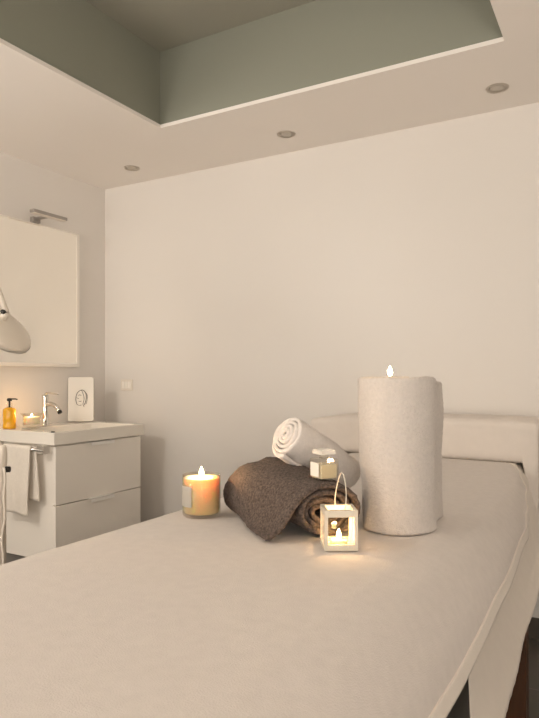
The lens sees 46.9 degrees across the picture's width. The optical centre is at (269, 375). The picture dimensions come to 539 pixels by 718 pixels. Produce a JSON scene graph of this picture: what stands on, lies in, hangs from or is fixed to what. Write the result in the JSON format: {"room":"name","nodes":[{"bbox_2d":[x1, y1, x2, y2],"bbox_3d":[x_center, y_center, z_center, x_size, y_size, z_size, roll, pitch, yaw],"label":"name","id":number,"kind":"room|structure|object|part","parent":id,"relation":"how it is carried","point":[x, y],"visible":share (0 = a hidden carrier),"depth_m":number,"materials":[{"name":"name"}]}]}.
{"room":"spa","nodes":[
{"label":"spa","id":0,"kind":"room"},
{"bbox_2d":[0,152,104,562],"bbox_3d":[-2.292,-0.258,1.813,0.120,2.755,4.873,0,0,30],"label":"wall","id":1,"kind":"structure","parent":0,"point":[25,186],"depth_m":3.62,"materials":[{"name":"paint"}]},
{"bbox_2d":[0,214,78,366],"bbox_3d":[-1.389,-0.446,3.250,0.020,0.786,1.024,0,0,30],"label":"wall mirror","id":2,"kind":"object","parent":1,"relation":"attached to","point":[39,264],"visible":1,"depth_m":3.46,"materials":[{"name":"white mirror"}]},
{"bbox_2d":[30,208,66,223],"bbox_3d":[-1.235,-0.862,3.401,0.120,0.042,0.230,0,0,30],"label":"lamp","id":3,"kind":"object","parent":2,"relation":"attached to","point":[42,214],"visible":1,"depth_m":3.39,"materials":[{"name":"silver metal"}]},
{"bbox_2d":[31,212,65,221],"bbox_3d":[-1.198,-0.863,3.380,0.031,0.004,0.210,0,0,30],"label":"diffuser","id":4,"kind":"object","parent":3,"relation":"attached to","point":[45,215],"depth_m":3.38,"materials":[{"name":"plastic"}]},
{"bbox_2d":[4,435,139,556],"bbox_3d":[-1.066,0.609,3.321,0.508,0.558,0.595,0,0,30],"label":"vanity cabinet","id":5,"kind":"object","parent":1,"relation":"attached to","point":[89,489],"visible":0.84,"depth_m":3.10,"materials":[{"name":"white paint"}]},
{"bbox_2d":[1,441,51,454],"bbox_3d":[-1.217,0.348,3.029,0.392,0.040,0.063,0,0,30],"label":"towel rail","id":6,"kind":"object","parent":5,"relation":"attached to","point":[41,449],"visible":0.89,"depth_m":2.93,"materials":[{"name":"silver metal"}]},
{"bbox_2d":[3,444,39,515],"bbox_3d":[-1.200,0.496,2.985,0.236,0.331,0.044,0,0,30],"label":"hand towel","id":7,"kind":"object","parent":6,"relation":"hanging from","point":[22,483],"visible":0.96,"depth_m":2.96,"materials":[{"name":"fabric"}]},
{"bbox_2d":[0,421,143,445],"bbox_3d":[-1.071,0.297,3.324,0.498,0.060,0.637,0,0,30],"label":"washbasin","id":8,"kind":"object","parent":5,"relation":"in","point":[81,431],"visible":0.94,"depth_m":3.17,"materials":[{"name":"white ceramic"}]},
{"bbox_2d":[3,398,17,428],"bbox_3d":[-1.321,0.189,3.160,0.065,0.155,0.065,0,0,-43],"label":"soap dispenser","id":9,"kind":"object","parent":8,"relation":"on","point":[9,413],"visible":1,"depth_m":3.13,"materials":[{"name":"orange plastic"}]},
{"bbox_2d":[3,407,15,428],"bbox_3d":[-1.321,0.213,3.160,0.065,0.108,0.065,0,0,30],"label":"bottle","id":10,"kind":"object","parent":9,"relation":"attached to","point":[9,413],"depth_m":3.13,"materials":[{"name":"orange plastic"}]},
{"bbox_2d":[22,414,39,424],"bbox_3d":[-1.226,0.230,3.206,0.111,0.074,0.111,0,0,30],"label":"candle","id":11,"kind":"object","parent":8,"relation":"on","point":[31,419],"visible":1,"depth_m":3.17,"materials":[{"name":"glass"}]},
{"bbox_2d":[40,392,61,425],"bbox_3d":[-1.160,0.176,3.312,0.150,0.182,0.052,0,0,30],"label":"tap","id":12,"kind":"object","parent":8,"relation":"on","point":[45,397],"visible":1,"depth_m":3.32,"materials":[{"name":"silver metal"}]},
{"bbox_3d":[-1.149,0.165,3.306,0.108,0.057,0.025,0,0,30],"label":"spout","id":13,"kind":"part","parent":12,"relation":"part of","materials":[{"name":"silver metal"}]},
{"bbox_2d":[68,377,93,421],"bbox_3d":[-1.096,0.135,3.620,0.144,0.259,0.054,0,0,-12],"label":"decorative plaque","id":14,"kind":"object","parent":8,"relation":"on","point":[80,389],"visible":1,"depth_m":3.60,"materials":[{"name":"white ceramic"}]},
{"bbox_3d":[-0.874,0.753,3.211,0.018,0.266,0.595,0,0,30],"label":"drawer","id":15,"kind":"part","parent":5,"relation":"part of","materials":[{"name":"white paint"}]},
{"bbox_3d":[-0.874,0.475,3.211,0.018,0.280,0.595,0,0,30],"label":"drawer","id":16,"kind":"part","parent":5,"relation":"part of","materials":[{"name":"white paint"}]},
{"bbox_3d":[-0.867,0.625,3.197,0.038,0.018,0.160,0,0,30],"label":"handle","id":17,"kind":"part","parent":5,"relation":"part of","materials":[{"name":"white ceramic"}]},
{"bbox_3d":[-0.867,0.340,3.197,0.038,0.018,0.160,0,0,30],"label":"handle","id":18,"kind":"part","parent":5,"relation":"part of","materials":[{"name":"white ceramic"}]},
{"bbox_2d":[86,0,315,51],"bbox_3d":[-0.663,-1.560,1.121,1.775,0.050,3.529,0,0,30],"label":"ceiling","id":19,"kind":"structure","parent":0,"point":[164,25],"depth_m":2.64,"materials":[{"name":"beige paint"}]},
{"bbox_2d":[0,0,538,189],"bbox_3d":[-0.401,-1.351,0.790,4.180,0.367,4.773,0,0,30],"label":"ceiling","id":20,"kind":"structure","parent":0,"point":[50,119],"depth_m":2.65,"materials":[{"name":"white paint"}]},
{"bbox_2d":[124,165,139,170],"bbox_3d":[-0.773,-1.166,3.492,0.090,0.004,0.090,0,0,30],"label":"recessed light","id":21,"kind":"object","parent":20,"relation":"in","point":[131,167],"visible":1,"depth_m":3.49,"materials":[{"name":"silver metal"}]},
{"bbox_2d":[277,130,295,137],"bbox_3d":[0.081,-1.166,3.004,0.090,0.004,0.090,0,0,30],"label":"recessed light","id":22,"kind":"object","parent":20,"relation":"in","point":[283,134],"visible":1,"depth_m":3.00,"materials":[{"name":"silver glass"}]},
{"bbox_2d":[485,83,508,93],"bbox_3d":[0.923,-1.166,2.522,0.090,0.004,0.090,0,0,30],"label":"recessed light","id":23,"kind":"object","parent":20,"relation":"in","point":[497,87],"visible":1,"depth_m":2.52,"materials":[{"name":"silver glass"}]},
{"bbox_2d":[105,102,538,617],"bbox_3d":[0.813,-0.258,2.914,4.380,2.755,0.120,0,0,30],"label":"wall","id":24,"kind":"structure","parent":0,"point":[245,299],"depth_m":3.17,"materials":[{"name":"paint"}]},
{"bbox_2d":[121,379,132,390],"bbox_3d":[-0.874,0.055,3.802,0.096,0.068,0.010,0,0,30],"label":"light switch","id":25,"kind":"object","parent":24,"relation":"attached to","point":[126,384],"visible":1,"depth_m":3.80,"materials":[{"name":"beige plastic"}]},
{"bbox_2d":[529,617,538,638],"bbox_3d":[0.780,1.076,2.856,4.180,0.088,0.012,0,0,30],"label":"baseboard","id":26,"kind":"structure","parent":24,"relation":"attached to","point":[534,622],"depth_m":2.65,"materials":[{"name":"wood"}]},
{"bbox_2d":[505,638,538,717],"bbox_3d":[-0.401,1.170,0.790,4.380,0.100,4.973,0,0,30],"label":"floor","id":27,"kind":"structure","parent":0,"point":[533,643],"depth_m":2.30,"materials":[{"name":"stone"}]},
{"bbox_2d":[0,287,30,564],"bbox_3d":[-0.945,0.092,2.191,0.500,2.052,0.499,0,0,-17],"label":"lamp","id":28,"kind":"object","parent":27,"relation":"on","point":[14,338],"visible":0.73,"depth_m":2.19,"materials":[{"name":"beige plastic"}]},
{"bbox_3d":[-0.932,0.670,2.180,0.022,0.701,0.009,0,0,0],"label":"power cord","id":29,"kind":"part","parent":28,"relation":"part of","materials":[{"name":"beige plastic"}]},
{"bbox_3d":[-1.085,-0.577,2.268,0.378,0.714,0.020,0,0,27],"label":"arm","id":30,"kind":"part","parent":28,"relation":"part of","materials":[{"name":"beige plastic"}]},
{"bbox_3d":[-0.931,0.330,2.200,0.026,0.023,0.024,0,0,0],"label":"knob","id":31,"kind":"part","parent":28,"relation":"part of","materials":[{"name":"black plastic"}]},
{"bbox_2d":[446,626,528,717],"bbox_3d":[0.199,0.745,1.654,0.754,0.746,2.630,0,0,30],"label":"massage table","id":32,"kind":"object","parent":27,"relation":"on","point":[518,707],"visible":0.03,"depth_m":1.96,"materials":[{"name":"wood"}]},
{"bbox_2d":[0,453,529,717],"bbox_3d":[0.111,0.477,1.518,0.856,0.286,2.346,0,0,30],"label":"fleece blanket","id":33,"kind":"object","parent":32,"relation":"on","point":[178,614],"visible":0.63,"depth_m":0.98,"materials":[{"name":"fabric"}]},
{"bbox_2d":[182,466,219,517],"bbox_3d":[-0.175,0.295,1.602,0.098,0.126,0.099,0,0,30],"label":"jar candle","id":34,"kind":"object","parent":33,"relation":"on","point":[201,491],"visible":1,"depth_m":1.56,"materials":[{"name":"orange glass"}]},
{"bbox_2d":[223,457,360,540],"bbox_3d":[0.045,0.286,1.517,0.236,0.137,0.359,0,0,-19],"label":"rolled towel","id":35,"kind":"object","parent":33,"relation":"on","point":[267,493],"visible":0.93,"depth_m":1.41,"materials":[{"name":"brown fabric"}]},
{"bbox_2d":[272,418,360,487],"bbox_3d":[0.124,0.212,1.637,0.262,0.211,0.112,0,0,-35],"label":"rolled hand towel","id":36,"kind":"object","parent":35,"relation":"on","point":[294,440],"visible":0.7,"depth_m":1.58,"materials":[{"name":"white fabric"}]},
{"bbox_2d":[310,448,336,478],"bbox_3d":[0.123,0.200,1.408,0.050,0.068,0.049,0,0,-28],"label":"lantern","id":37,"kind":"object","parent":35,"relation":"on","point":[321,470],"visible":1,"depth_m":1.39,"materials":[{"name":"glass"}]},
{"bbox_2d":[320,472,357,550],"bbox_3d":[0.145,0.280,1.306,0.069,0.156,0.069,0,0,-3],"label":"lantern","id":38,"kind":"object","parent":33,"relation":"on","point":[335,510],"visible":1,"depth_m":1.27,"materials":[{"name":"white wood"}]},
{"bbox_3d":[0.112,0.317,1.305,0.001,0.063,0.061,0,0,-3],"label":"punched panel","id":39,"kind":"part","parent":38,"relation":"part of","materials":[{"name":"beige ceramic"}]},
{"bbox_2d":[330,529,346,544],"bbox_3d":[0.145,0.337,1.306,0.040,0.036,0.040,0,0,30],"label":"tealight","id":40,"kind":"object","parent":38,"relation":"in","point":[333,541],"visible":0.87,"depth_m":1.30,"materials":[{"name":"white wax"}]},
{"bbox_3d":[0.145,0.317,1.306,0.069,0.083,0.069,0,0,-3],"label":"frame","id":41,"kind":"part","parent":38,"relation":"part of","materials":[{"name":"beige ceramic"}]},
{"bbox_3d":[0.151,0.241,1.308,0.008,0.077,0.050,0,0,-20],"label":"handle","id":42,"kind":"part","parent":38,"relation":"part of","materials":[{"name":"white metal"}]},
{"bbox_3d":[0.179,0.317,1.308,0.001,0.063,0.061,0,0,-3],"label":"punched panel","id":43,"kind":"part","parent":38,"relation":"part of","materials":[{"name":"beige ceramic"}]},
{"bbox_2d":[357,376,443,535],"bbox_3d":[0.322,0.180,1.509,0.181,0.357,0.267,0,0,30],"label":"candle","id":44,"kind":"object","parent":33,"relation":"on","point":[401,419],"visible":1,"depth_m":1.40,"materials":[{"name":"white wax"}]},
{"bbox_2d":[387,367,392,375],"bbox_3d":[0.282,-0.006,1.455,0.039,0.035,0.039,0,0,30],"label":"tealight","id":45,"kind":"object","parent":44,"relation":"on","point":[389,372],"visible":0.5,"depth_m":1.45,"materials":[{"name":"silver metal"}]},
{"bbox_2d":[310,413,358,453],"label":"bolster pillow","id":46,"kind":"object","parent":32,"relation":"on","point":[343,429],"depth_m":2.76,"materials":[{"name":"fabric"}]},
{"bbox_3d":[0.270,0.718,1.153,0.014,0.364,1.630,0,0,30],"label":"panel","id":47,"kind":"part","parent":32,"relation":"part of","materials":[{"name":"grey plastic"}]},
{"bbox_2d":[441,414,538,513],"label":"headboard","id":48,"kind":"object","parent":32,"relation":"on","point":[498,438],"depth_m":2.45,"materials":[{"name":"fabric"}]},
{"bbox_2d":[468,462,538,717],"bbox_3d":[0.422,0.570,2.030,0.829,0.451,1.656,0,0,30],"label":"sheet","id":49,"kind":"object","parent":32,"relation":"on","point":[492,679],"visible":0.1,"depth_m":1.58,"materials":[{"name":"white fabric"}]},
{"bbox_3d":[0.798,0.875,2.003,0.060,0.486,0.070,0,0,30],"label":"leg","id":50,"kind":"part","parent":32,"relation":"part of","materials":[{"name":"brown wood"}]}
]}

